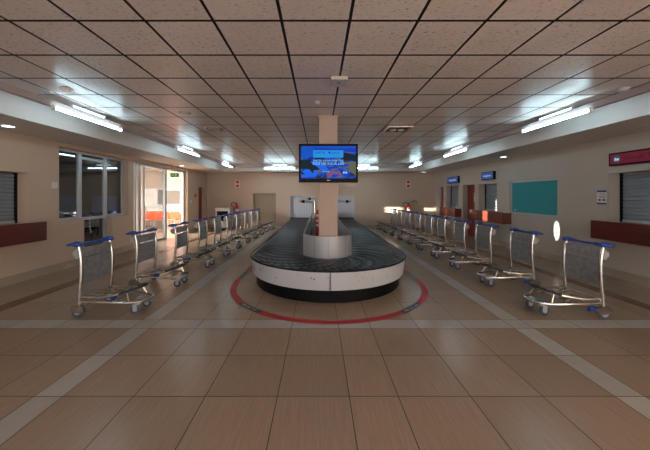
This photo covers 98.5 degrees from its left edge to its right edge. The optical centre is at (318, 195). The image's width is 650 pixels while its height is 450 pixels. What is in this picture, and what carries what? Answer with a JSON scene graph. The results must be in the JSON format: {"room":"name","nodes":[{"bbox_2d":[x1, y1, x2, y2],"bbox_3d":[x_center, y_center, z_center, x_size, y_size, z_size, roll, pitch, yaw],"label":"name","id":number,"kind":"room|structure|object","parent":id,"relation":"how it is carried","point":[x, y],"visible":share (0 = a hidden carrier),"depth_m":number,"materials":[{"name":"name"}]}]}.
{"room":"airport terminal","nodes":[
{"label":"airport terminal","id":0,"kind":"room"},
{"bbox_2d":[0,130,206,278],"bbox_3d":[-5.935,0.230,5.425,0.270,2.880,18.850,0,0,0],"label":"wall","id":1,"kind":"structure","parent":0,"point":[35,160],"depth_m":6.06,"materials":[{"name":"paint"}]},
{"bbox_2d":[0,173,16,224],"bbox_3d":[-6.040,0.040,4.950,0.060,1.000,1.280,0,0,0],"label":"window","id":2,"kind":"structure","parent":1,"relation":"in","point":[8,182],"depth_m":5.45,"materials":[{"name":"silver metal"}]},
{"bbox_2d":[0,221,46,246],"bbox_3d":[-5.652,0.703,4.985,0.304,0.375,1.370,0,0,0],"label":"countertop","id":3,"kind":"structure","parent":1,"relation":"attached to","point":[15,234],"depth_m":5.20,"materials":[{"name":"red wood"}]},
{"bbox_2d":[51,182,57,187],"bbox_3d":[-5.794,-0.240,6.145,0.012,0.140,0.150,0,0,0],"label":"wall plate","id":4,"kind":"object","parent":1,"relation":"attached to","point":[53,184],"visible":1,"depth_m":6.14,"materials":[{"name":"white plastic"}]},
{"bbox_2d":[59,148,122,220],"bbox_3d":[-5.980,-0.249,7.400,0.060,1.718,2.276,0,0,0],"label":"window","id":5,"kind":"structure","parent":1,"relation":"in","point":[90,185],"depth_m":7.25,"materials":[{"name":"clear glass"}]},
{"bbox_2d":[84,217,105,257],"bbox_3d":[-5.980,1.126,7.391,0.060,1.088,0.913,0,0,0],"label":"door","id":6,"kind":"structure","parent":1,"relation":"in","point":[94,229],"depth_m":7.48,"materials":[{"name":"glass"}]},
{"bbox_2d":[0,228,197,287],"bbox_3d":[-5.795,1.587,5.300,0.014,0.165,18.597,0,0,0],"label":"baseboard","id":7,"kind":"structure","parent":1,"relation":"attached to","point":[17,278],"depth_m":5.94,"materials":[{"name":"tile"}]},
{"bbox_2d":[134,161,183,247],"bbox_3d":[-5.957,0.278,10.595,0.165,2.785,3.590,0,0,0],"label":"door","id":8,"kind":"structure","parent":1,"relation":"in","point":[150,181],"depth_m":10.03,"materials":[{"name":"clear glass"}]},
{"bbox_2d":[167,226,180,236],"bbox_3d":[-9.145,1.696,12.430,6.110,0.048,7.540,0,0,0],"label":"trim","id":9,"kind":"structure","parent":1,"relation":"attached to","point":[169,234],"depth_m":12.83,"materials":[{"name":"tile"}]},
{"bbox_2d":[167,206,180,225],"bbox_3d":[-8.850,1.135,15.840,3.400,1.070,0.580,0,0,0],"label":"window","id":10,"kind":"structure","parent":9,"relation":"on","point":[169,208],"depth_m":15.60,"materials":[{"name":"beige"}]},
{"bbox_2d":[199,187,201,227],"bbox_3d":[-6.000,0.605,13.985,0.119,2.110,0.850,0,0,0],"label":"door","id":11,"kind":"structure","parent":1,"relation":"in","point":[200,188],"depth_m":14.26,"materials":[{"name":"red wood"}]},
{"bbox_2d":[167,173,180,205],"bbox_3d":[-9.140,0.120,16.300,6.120,3.100,0.200,0,0,0],"label":"wall","id":12,"kind":"structure","parent":0,"point":[172,182],"depth_m":16.20,"materials":[{"name":"beige paint"}]},
{"bbox_2d":[167,189,180,204],"bbox_3d":[-8.600,0.050,16.160,1.400,0.960,0.079,0,0,0],"label":"window","id":13,"kind":"structure","parent":12,"relation":"in","point":[173,195],"depth_m":16.15,"materials":[{"name":"grey glass"}]},
{"bbox_2d":[207,173,434,227],"bbox_3d":[0.150,0.230,14.725,11.900,2.880,0.250,0,0,0],"label":"wall","id":14,"kind":"structure","parent":0,"point":[221,190],"depth_m":14.60,"materials":[{"name":"paint"}]},
{"bbox_2d":[231,202,238,213],"bbox_3d":[-4.322,0.642,14.484,0.407,0.657,0.229,0,0,0],"label":"fire extinguisher","id":15,"kind":"object","parent":14,"relation":"attached to","point":[236,209],"visible":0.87,"depth_m":14.42,"materials":[{"name":"red metal"}]},
{"bbox_2d":[235,180,239,187],"bbox_3d":[-4.220,-0.630,14.592,0.220,0.400,0.014,0,0,0],"label":"notice","id":16,"kind":"object","parent":14,"relation":"attached to","point":[237,182],"visible":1,"depth_m":14.59,"materials":[{"name":"white plastic"}]},
{"bbox_2d":[253,193,275,227],"bbox_3d":[-2.820,0.755,14.690,1.200,1.830,0.100,0,0,0],"label":"door","id":17,"kind":"structure","parent":14,"relation":"in","point":[266,202],"depth_m":14.73,"materials":[{"name":"beige wood"}]},
{"bbox_2d":[290,196,315,217],"bbox_3d":[-0.825,0.575,14.653,1.350,1.190,0.126,0,0,0],"label":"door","id":18,"kind":"structure","parent":14,"relation":"in","point":[305,209],"depth_m":14.70,"materials":[{"name":"grey metal"}]},
{"bbox_2d":[208,225,434,227],"bbox_3d":[0.150,1.587,14.595,11.897,0.165,0.014,0,0,0],"label":"baseboard","id":19,"kind":"structure","parent":14,"relation":"attached to","point":[209,226],"depth_m":14.59,"materials":[{"name":"wood"}]},
{"bbox_2d":[290,196,353,218],"bbox_3d":[-0.750,0.570,14.880,5.700,2.200,0.040,0,0,0],"label":"trim","id":20,"kind":"structure","parent":14,"relation":"attached to","point":[298,196],"depth_m":14.86,"materials":[{"name":"grey metal"}]},
{"bbox_2d":[338,196,354,217],"bbox_3d":[1.205,0.575,14.653,1.350,1.190,0.126,0,0,0],"label":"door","id":21,"kind":"structure","parent":14,"relation":"in","point":[345,210],"depth_m":14.70,"materials":[{"name":"grey metal"}]},
{"bbox_2d":[374,193,395,224],"bbox_3d":[3.450,0.670,14.597,1.140,1.660,0.014,0,0,0],"label":"door","id":22,"kind":"structure","parent":14,"relation":"in","point":[383,202],"depth_m":14.59,"materials":[{"name":"paint"}]},
{"bbox_2d":[403,202,410,212],"bbox_3d":[4.559,0.642,14.484,0.407,0.657,0.229,0,0,0],"label":"fire extinguisher","id":23,"kind":"object","parent":14,"relation":"attached to","point":[408,205],"visible":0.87,"depth_m":14.41,"materials":[{"name":"red metal"}]},
{"bbox_2d":[406,180,409,187],"bbox_3d":[4.680,-0.630,14.592,0.220,0.400,0.014,0,0,0],"label":"notice","id":24,"kind":"object","parent":14,"relation":"attached to","point":[407,181],"visible":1,"depth_m":14.59,"materials":[{"name":"white plastic"}]},
{"bbox_2d":[0,228,649,449],"bbox_3d":[0.150,1.672,5.269,12.500,0.004,19.062,0,0,0],"label":"floor","id":25,"kind":"structure","parent":0,"point":[471,367],"depth_m":2.84,"materials":[{"name":"brown tile"}]},
{"bbox_2d":[66,236,153,317],"bbox_3d":[-2.937,1.148,4.103,1.004,1.042,0.649,0,0,3],"label":"trolley","id":26,"kind":"object","parent":25,"relation":"on","point":[94,267],"visible":1,"depth_m":4.01,"materials":[{"name":"silver metal"}]},
{"bbox_2d":[81,284,146,301],"bbox_3d":[-2.898,1.387,4.101,0.765,0.194,0.557,0,0,3],"label":"tray","id":27,"kind":"object","parent":26,"relation":"on","point":[134,288],"depth_m":4.04,"materials":[{"name":"silver metal"}]},
{"bbox_2d":[126,227,189,287],"bbox_3d":[-2.937,1.148,5.283,1.004,1.042,0.649,0,0,3],"label":"trolley","id":28,"kind":"object","parent":25,"relation":"on","point":[145,251],"visible":0.98,"depth_m":5.19,"materials":[{"name":"silver metal"}]},
{"bbox_2d":[137,265,183,276],"bbox_3d":[-2.898,1.387,5.281,0.765,0.194,0.557,0,0,3],"label":"tray","id":29,"kind":"object","parent":28,"relation":"on","point":[169,268],"depth_m":5.26,"materials":[{"name":"silver metal"}]},
{"bbox_2d":[167,211,179,226],"bbox_3d":[-7.810,1.250,15.000,0.540,0.841,0.500,0,0,0],"label":"chair","id":30,"kind":"object","parent":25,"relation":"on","point":[174,215],"visible":0.88,"depth_m":15.20,"materials":[{"name":"orange plastic"}]},
{"bbox_2d":[167,221,216,267],"bbox_3d":[-2.926,1.148,6.640,1.004,1.042,0.649,0,0,2],"label":"trolley","id":31,"kind":"object","parent":25,"relation":"on","point":[181,239],"visible":0.98,"depth_m":6.56,"materials":[{"name":"silver metal"}]},
{"bbox_2d":[176,251,212,259],"bbox_3d":[-2.888,1.387,6.639,0.765,0.194,0.557,0,0,2],"label":"tray","id":32,"kind":"object","parent":31,"relation":"on","point":[188,255],"depth_m":6.64,"materials":[{"name":"silver metal"}]},
{"bbox_2d":[192,218,232,257],"bbox_3d":[-2.906,1.148,7.827,1.004,1.042,0.649,0,0,-1],"label":"trolley","id":33,"kind":"object","parent":25,"relation":"on","point":[202,232],"visible":0.95,"depth_m":7.70,"materials":[{"name":"silver metal"}]},
{"bbox_2d":[199,243,228,248],"bbox_3d":[-2.868,1.387,7.827,0.765,0.194,0.557,0,0,-1],"label":"tray","id":34,"kind":"object","parent":33,"relation":"on","point":[206,246],"depth_m":7.82,"materials":[{"name":"silver metal"}]},
{"bbox_2d":[215,207,232,228],"bbox_3d":[-4.780,1.130,14.193,0.720,1.080,0.575,0,0,0],"label":"display cabinet","id":35,"kind":"object","parent":25,"relation":"on","point":[221,211],"visible":0.57,"depth_m":13.92,"materials":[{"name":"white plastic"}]},
{"bbox_2d":[209,215,243,249],"bbox_3d":[-2.886,1.148,8.920,1.004,1.042,0.649,0,0,0],"label":"trolley","id":36,"kind":"object","parent":25,"relation":"on","point":[217,227],"visible":0.88,"depth_m":8.80,"materials":[{"name":"silver metal"}]},
{"bbox_2d":[215,237,240,242],"bbox_3d":[-2.848,1.387,8.920,0.765,0.194,0.557,0,0,0],"label":"tray","id":37,"kind":"object","parent":36,"relation":"on","point":[229,239],"depth_m":9.00,"materials":[{"name":"silver metal"}]},
{"bbox_2d":[222,213,252,242],"bbox_3d":[-2.856,1.148,9.990,1.004,1.042,0.649,0,0,-2],"label":"trolley","id":38,"kind":"object","parent":25,"relation":"on","point":[229,223],"visible":0.87,"depth_m":9.86,"materials":[{"name":"silver metal"}]},
{"bbox_2d":[227,233,248,237],"bbox_3d":[-2.818,1.387,9.991,0.765,0.194,0.557,0,0,-2],"label":"tray","id":39,"kind":"object","parent":38,"relation":"on","point":[231,235],"depth_m":9.98,"materials":[{"name":"silver metal"}]},
{"bbox_2d":[232,212,259,238],"bbox_3d":[-2.826,1.148,11.043,1.004,1.042,0.649,0,0,1],"label":"trolley","id":40,"kind":"object","parent":25,"relation":"on","point":[236,216],"visible":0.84,"depth_m":10.91,"materials":[{"name":"silver metal"}]},
{"bbox_2d":[237,229,256,232],"bbox_3d":[-2.788,1.387,11.043,0.765,0.194,0.557,0,0,1],"label":"tray","id":41,"kind":"object","parent":40,"relation":"on","point":[241,231],"depth_m":11.16,"materials":[{"name":"silver metal"}]},
{"bbox_2d":[241,210,265,234],"bbox_3d":[-2.786,1.148,12.107,1.004,1.042,0.649,0,0,-1],"label":"trolley","id":42,"kind":"object","parent":25,"relation":"on","point":[245,213],"visible":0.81,"depth_m":12.01,"materials":[{"name":"silver metal"}]},
{"bbox_2d":[248,209,270,231],"bbox_3d":[-2.746,1.148,13.140,1.004,1.042,0.649,0,0,0],"label":"trolley","id":43,"kind":"object","parent":25,"relation":"on","point":[252,211],"visible":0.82,"depth_m":12.99,"materials":[{"name":"silver metal"}]},
{"bbox_2d":[255,208,274,229],"bbox_3d":[-2.666,1.148,13.957,1.004,1.042,0.649,0,0,-1],"label":"trolley","id":44,"kind":"object","parent":25,"relation":"on","point":[258,209],"visible":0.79,"depth_m":13.85,"materials":[{"name":"silver metal"}]},
{"bbox_2d":[300,200,313,235],"bbox_3d":[-0.375,0.903,9.500,0.530,1.533,0.160,0,0,0],"label":"post","id":45,"kind":"object","parent":25,"relation":"on","point":[302,201],"visible":0.8,"depth_m":9.47,"materials":[{"name":"metal"}]},
{"bbox_2d":[306,198,315,235],"bbox_3d":[-0.260,0.866,11.000,0.430,1.608,0.160,0,0,0],"label":"post","id":46,"kind":"object","parent":25,"relation":"on","point":[314,199],"visible":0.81,"depth_m":10.97,"materials":[{"name":"metal"}]},
{"bbox_2d":[316,210,317,235],"bbox_3d":[-0.035,1.005,7.000,0.180,1.330,0.180,0,0,0],"label":"striped post","id":47,"kind":"object","parent":25,"relation":"on","point":[316,210],"visible":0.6,"depth_m":6.97,"materials":[{"name":"red metal"}]},
{"bbox_2d":[250,213,405,302],"bbox_3d":[0.185,1.218,9.409,3.104,0.905,10.322,0,0,0],"label":"carousel","id":48,"kind":"object","parent":25,"relation":"on","point":[356,264],"visible":0.95,"depth_m":4.91,"materials":[{"name":"black paint"}]},
{"bbox_2d":[230,264,427,323],"bbox_3d":[0.185,1.666,9.070,3.640,0.002,10.860,0,0,0],"label":"floor marking","id":49,"kind":"object","parent":25,"relation":"on","point":[233,290],"depth_m":4.07,"materials":[{"name":"red paint"}]},
{"bbox_2d":[376,208,396,229],"bbox_3d":[3.366,1.148,13.950,1.004,1.042,0.649,0,0,0],"label":"trolley","id":50,"kind":"object","parent":25,"relation":"on","point":[392,209],"visible":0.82,"depth_m":13.84,"materials":[{"name":"silver metal"}]},
{"bbox_2d":[382,209,404,232],"bbox_3d":[3.406,1.148,12.843,1.004,1.042,0.649,0,0,-1],"label":"trolley","id":51,"kind":"object","parent":25,"relation":"on","point":[399,217],"visible":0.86,"depth_m":12.70,"materials":[{"name":"silver metal"}]},
{"bbox_2d":[388,211,414,236],"bbox_3d":[3.446,1.148,11.790,1.004,1.042,0.649,0,0,2],"label":"trolley","id":52,"kind":"object","parent":25,"relation":"on","point":[410,214],"visible":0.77,"depth_m":11.66,"materials":[{"name":"silver metal"}]},
{"bbox_2d":[396,212,423,240],"bbox_3d":[3.466,1.148,10.700,1.004,1.042,0.649,0,0,0],"label":"trolley","id":53,"kind":"object","parent":25,"relation":"on","point":[417,222],"visible":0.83,"depth_m":10.58,"materials":[{"name":"silver metal"}]},
{"bbox_2d":[398,230,419,233],"bbox_3d":[3.428,1.387,10.700,0.765,0.194,0.557,0,0,0],"label":"tray","id":54,"kind":"object","parent":53,"relation":"on","point":[406,232],"depth_m":10.64,"materials":[{"name":"silver metal"}]},
{"bbox_2d":[405,214,436,244],"bbox_3d":[3.496,1.148,9.713,1.004,1.042,0.649,0,0,-1],"label":"trolley","id":55,"kind":"object","parent":25,"relation":"on","point":[427,224],"visible":0.86,"depth_m":9.60,"materials":[{"name":"silver metal"}]},
{"bbox_2d":[409,234,431,238],"bbox_3d":[3.458,1.387,9.713,0.765,0.194,0.557,0,0,-1],"label":"tray","id":56,"kind":"object","parent":55,"relation":"on","point":[424,236],"depth_m":9.71,"materials":[{"name":"silver metal"}]},
{"bbox_2d":[415,216,451,250],"bbox_3d":[3.506,1.148,8.727,1.004,1.042,0.649,0,0,1],"label":"trolley","id":57,"kind":"object","parent":25,"relation":"on","point":[441,229],"visible":0.93,"depth_m":8.61,"materials":[{"name":"silver metal"}]},
{"bbox_2d":[418,238,444,243],"bbox_3d":[3.468,1.387,8.727,0.765,0.194,0.557,0,0,1],"label":"tray","id":58,"kind":"object","parent":57,"relation":"on","point":[425,240],"depth_m":8.81,"materials":[{"name":"silver metal"}]},
{"bbox_2d":[429,218,471,259],"bbox_3d":[3.516,1.148,7.620,1.004,1.042,0.649,0,0,0],"label":"trolley","id":59,"kind":"object","parent":25,"relation":"on","point":[458,233],"visible":0.88,"depth_m":7.53,"materials":[{"name":"silver metal"}]},
{"bbox_2d":[433,244,463,250],"bbox_3d":[3.478,1.387,7.620,0.765,0.194,0.557,0,0,0],"label":"tray","id":60,"kind":"object","parent":59,"relation":"on","point":[443,246],"depth_m":7.68,"materials":[{"name":"silver metal"}]},
{"bbox_2d":[447,222,498,269],"bbox_3d":[3.516,1.148,6.510,1.004,1.042,0.649,0,0,-2],"label":"trolley","id":61,"kind":"object","parent":25,"relation":"on","point":[482,240],"visible":0.92,"depth_m":6.43,"materials":[{"name":"silver metal"}]},
{"bbox_2d":[451,252,489,260],"bbox_3d":[3.478,1.387,6.509,0.765,0.194,0.557,0,0,-2],"label":"tray","id":62,"kind":"object","parent":61,"relation":"on","point":[475,256],"depth_m":6.52,"materials":[{"name":"silver metal"}]},
{"bbox_2d":[476,228,543,288],"bbox_3d":[3.516,1.148,5.290,1.004,1.042,0.649,0,0,-2],"label":"trolley","id":63,"kind":"object","parent":25,"relation":"on","point":[522,251],"visible":0.98,"depth_m":5.20,"materials":[{"name":"silver metal"}]},
{"bbox_2d":[482,265,531,276],"bbox_3d":[3.478,1.387,5.289,0.765,0.194,0.557,0,0,-2],"label":"tray","id":64,"kind":"object","parent":63,"relation":"on","point":[495,268],"depth_m":5.26,"materials":[{"name":"silver metal"}]},
{"bbox_2d":[522,236,615,318],"bbox_3d":[3.506,1.148,4.057,1.004,1.042,0.649,0,0,-2],"label":"trolley","id":65,"kind":"object","parent":25,"relation":"on","point":[588,269],"visible":1,"depth_m":3.96,"materials":[{"name":"silver metal"}]},
{"bbox_2d":[529,285,600,302],"bbox_3d":[3.468,1.387,4.055,0.765,0.194,0.557,0,0,-2],"label":"tray","id":66,"kind":"object","parent":65,"relation":"on","point":[565,292],"depth_m":4.00,"materials":[{"name":"silver metal"}]},
{"bbox_2d":[0,0,649,163],"bbox_3d":[0.125,-1.546,4.830,9.550,0.012,17.660,0,0,0],"label":"ceiling","id":67,"kind":"structure","parent":0,"point":[457,72],"depth_m":3.30,"materials":[{"name":"beige tile"}]},
{"bbox_2d":[59,87,72,92],"bbox_3d":[-3.620,-1.515,4.020,0.150,0.050,0.150,0,0,0],"label":"smoke detector","id":68,"kind":"object","parent":67,"relation":"attached to","point":[64,89],"visible":1,"depth_m":3.98,"materials":[{"name":"white plastic"}]},
{"bbox_2d":[0,81,234,167],"bbox_3d":[-3.980,-1.438,4.675,0.060,0.205,17.150,0,0,0],"label":"rail","id":69,"kind":"object","parent":67,"relation":"hanging from","point":[4,86],"visible":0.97,"depth_m":4.73,"materials":[{"name":"grey metal"}]},
{"bbox_2d":[51,104,122,131],"bbox_3d":[-3.949,-1.380,4.860,0.098,0.200,1.460,0,0,0],"label":"lamp","id":70,"kind":"object","parent":69,"relation":"attached to","point":[53,106],"visible":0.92,"depth_m":4.70,"materials":[{"name":"white plastic"}]},
{"bbox_2d":[176,145,199,156],"bbox_3d":[-3.949,-1.380,8.500,0.098,0.200,1.460,0,0,0],"label":"lamp","id":71,"kind":"object","parent":69,"relation":"attached to","point":[181,145],"visible":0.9,"depth_m":8.36,"materials":[{"name":"white plastic"}]},
{"bbox_2d":[204,126,224,130],"bbox_3d":[-2.370,-1.523,6.380,0.440,0.034,0.440,0,0,0],"label":"ceiling vent","id":72,"kind":"object","parent":67,"relation":"in","point":[211,128],"visible":1,"depth_m":6.31,"materials":[{"name":"white metal"}]},
{"bbox_2d":[235,166,406,167],"bbox_3d":[0.115,-1.438,13.220,8.120,0.205,0.060,0,0,0],"label":"rail","id":73,"kind":"object","parent":67,"relation":"hanging from","point":[235,166],"visible":0.66,"depth_m":13.19,"materials":[{"name":"grey metal"}]},
{"bbox_2d":[264,165,294,168],"bbox_3d":[-1.820,-1.380,13.189,1.460,0.200,0.098,0,0,0],"label":"lamp","id":74,"kind":"object","parent":73,"relation":"attached to","point":[272,165],"visible":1,"depth_m":13.16,"materials":[{"name":"white plastic"}]},
{"bbox_2d":[330,76,347,86],"bbox_3d":[0.270,-1.510,3.710,0.220,0.060,0.260,0,0,0],"label":"sensor","id":75,"kind":"object","parent":67,"relation":"attached to","point":[336,81],"visible":1,"depth_m":3.64,"materials":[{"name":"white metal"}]},
{"bbox_2d":[382,126,413,131],"bbox_3d":[1.800,-1.510,6.380,0.580,0.060,0.540,0,0,0],"label":"emergency light","id":76,"kind":"object","parent":67,"relation":"attached to","point":[388,128],"visible":1,"depth_m":6.26,"materials":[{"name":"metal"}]},
{"bbox_2d":[407,83,649,167],"bbox_3d":[4.210,-1.438,4.675,0.060,0.205,17.150,0,0,0],"label":"rail","id":77,"kind":"object","parent":67,"relation":"hanging from","point":[645,88],"visible":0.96,"depth_m":4.80,"materials":[{"name":"grey metal"}]},
{"bbox_2d":[444,145,468,156],"bbox_3d":[4.179,-1.380,8.520,0.098,0.200,1.460,0,0,0],"label":"lamp","id":78,"kind":"object","parent":77,"relation":"attached to","point":[467,148],"visible":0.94,"depth_m":8.39,"materials":[{"name":"white plastic"}]},
{"bbox_2d":[521,107,593,132],"bbox_3d":[4.179,-1.380,4.980,0.098,0.200,1.460,0,0,0],"label":"lamp","id":79,"kind":"object","parent":77,"relation":"attached to","point":[591,109],"visible":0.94,"depth_m":4.83,"materials":[{"name":"white plastic"}]},
{"bbox_2d":[616,86,630,92],"bbox_3d":[4.370,-1.515,4.010,0.150,0.050,0.150,0,0,0],"label":"smoke detector","id":80,"kind":"object","parent":67,"relation":"attached to","point":[619,90],"visible":0.81,"depth_m":3.97,"materials":[{"name":"white plastic"}]},
{"bbox_3d":[0.125,-1.605,4.880,9.750,0.070,17.760,0,0,0],"label":"trim","id":81,"kind":"structure","parent":67,"relation":"attached to","visible":0},
{"bbox_2d":[177,110,191,114],"bbox_3d":[-2.470,-1.523,5.160,0.240,0.034,0.240,0,0,0],"label":"air diffuser","id":82,"kind":"object","parent":81,"relation":"attached to","point":[181,112],"visible":1,"depth_m":5.12,"materials":[{"name":"white metal"}]},
{"bbox_2d":[318,116,338,235],"bbox_3d":[0.190,0.065,5.560,0.400,3.210,0.400,0,0,0],"label":"pillar","id":83,"kind":"structure","parent":0,"point":[328,125],"depth_m":5.38,"materials":[{"name":"paint"}]},
{"bbox_2d":[299,144,357,182],"bbox_3d":[0.185,-0.613,5.297,1.105,0.720,0.166,0,0,0],"label":"television","id":84,"kind":"object","parent":83,"relation":"attached to","point":[318,163],"visible":1,"depth_m":5.22,"materials":[{"name":"black paint"}]},
{"bbox_2d":[435,130,649,277],"bbox_3d":[6.250,0.230,5.425,0.300,2.880,18.850,0,0,0],"label":"wall","id":85,"kind":"structure","parent":0,"point":[580,170],"depth_m":6.86,"materials":[{"name":"beige paint"}]},
{"bbox_2d":[0,124,16,127],"bbox_3d":[-5.340,-1.201,4.820,0.210,0.018,0.210,0,0,0],"label":"recessed light","id":86,"kind":"object","parent":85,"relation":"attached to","point":[3,125],"visible":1,"depth_m":4.80,"materials":[{"name":"white metal"}]},
{"bbox_2d":[0,90,649,172],"bbox_3d":[0.150,-1.450,5.400,12.500,0.480,18.800,0,0,0],"label":"ceiling bulkhead","id":87,"kind":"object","parent":85,"relation":"attached to","point":[31,118],"depth_m":6.11,"materials":[{"name":"paint"}]},
{"bbox_2d":[170,163,178,176],"bbox_3d":[-5.290,-0.953,10.299,0.300,0.515,0.033,0,0,0],"label":"exit sign","id":88,"kind":"object","parent":87,"relation":"hanging from","point":[171,173],"visible":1,"depth_m":10.29,"materials":[{"name":"green plastic"}]},
{"bbox_2d":[442,187,443,224],"bbox_3d":[6.190,0.605,13.880,0.119,2.110,0.420,0,0,0],"label":"door","id":89,"kind":"structure","parent":85,"relation":"in","point":[442,187],"depth_m":13.89,"materials":[{"name":"red wood"}]},
{"bbox_2d":[440,207,460,216],"bbox_3d":[5.952,0.703,12.685,0.304,0.375,1.470,0,0,0],"label":"countertop","id":90,"kind":"structure","parent":85,"relation":"attached to","point":[454,212],"depth_m":12.30,"materials":[{"name":"brown wood"}]},
{"bbox_2d":[447,176,459,183],"bbox_3d":[6.051,-0.715,12.570,0.096,0.290,1.000,0,0,0],"label":"wall sign","id":91,"kind":"object","parent":85,"relation":"attached to","point":[456,179],"visible":1,"depth_m":12.46,"materials":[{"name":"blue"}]},
{"bbox_2d":[451,186,457,207],"bbox_3d":[6.360,0.040,12.790,0.060,1.000,1.220,0,0,0],"label":"window","id":92,"kind":"structure","parent":85,"relation":"in","point":[454,190],"depth_m":13.08,"materials":[{"name":"grey glass"}]},
{"bbox_2d":[467,185,474,236],"bbox_3d":[6.290,0.605,11.385,0.119,2.110,0.890,0,0,0],"label":"door","id":93,"kind":"structure","parent":85,"relation":"in","point":[471,188],"depth_m":11.53,"materials":[{"name":"red wood"}]},
{"bbox_2d":[481,171,495,179],"bbox_3d":[6.051,-0.720,9.980,0.096,0.280,0.700,0,0,0],"label":"wall sign","id":94,"kind":"object","parent":85,"relation":"attached to","point":[490,175],"visible":1,"depth_m":9.89,"materials":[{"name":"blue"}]},
{"bbox_2d":[469,209,510,223],"bbox_3d":[5.952,0.703,9.810,0.304,0.375,1.900,0,0,0],"label":"countertop","id":95,"kind":"structure","parent":85,"relation":"attached to","point":[480,215],"depth_m":9.44,"materials":[{"name":"brown wood"}]},
{"bbox_2d":[485,184,496,210],"bbox_3d":[6.360,0.050,10.105,0.060,0.980,1.110,0,0,0],"label":"window","id":96,"kind":"structure","parent":85,"relation":"in","point":[490,189],"depth_m":10.31,"materials":[{"name":"silver metal"}]},
{"bbox_2d":[511,178,556,216],"bbox_3d":[6.195,0.045,8.050,0.090,1.050,1.900,0,0,0],"label":"board","id":97,"kind":"object","parent":85,"relation":"in","point":[529,197],"depth_m":7.96,"materials":[{"name":"teal glass"}]},
{"bbox_2d":[435,225,649,286],"bbox_3d":[6.095,1.587,5.300,0.014,0.165,18.597,0,0,0],"label":"baseboard","id":98,"kind":"structure","parent":85,"relation":"attached to","point":[631,277],"depth_m":5.86,"materials":[{"name":"wood"}]},
{"bbox_2d":[597,190,606,204],"bbox_3d":[6.092,0.030,6.020,0.014,0.300,0.200,0,0,0],"label":"poster","id":99,"kind":"object","parent":85,"relation":"attached to","point":[601,194],"visible":1,"depth_m":6.00,"materials":[{"name":"white paper"}]},
{"bbox_2d":[591,220,649,246],"bbox_3d":[5.952,0.703,5.135,0.304,0.375,1.670,0,0,0],"label":"countertop","id":100,"kind":"structure","parent":85,"relation":"attached to","point":[637,234],"depth_m":5.35,"materials":[{"name":"red wood"}]},
{"bbox_2d":[609,148,649,165],"bbox_3d":[6.048,-0.745,5.000,0.103,0.260,1.600,0,0,0],"label":"wall sign","id":101,"kind":"object","parent":85,"relation":"attached to","point":[638,156],"visible":1,"depth_m":5.39,"materials":[{"name":"red plastic"}]},
{"bbox_2d":[620,171,649,223],"bbox_3d":[6.360,0.030,5.098,0.060,1.020,1.575,0,0,0],"label":"window","id":102,"kind":"structure","parent":85,"relation":"in","point":[634,187],"depth_m":5.61,"materials":[{"name":"silver metal"}]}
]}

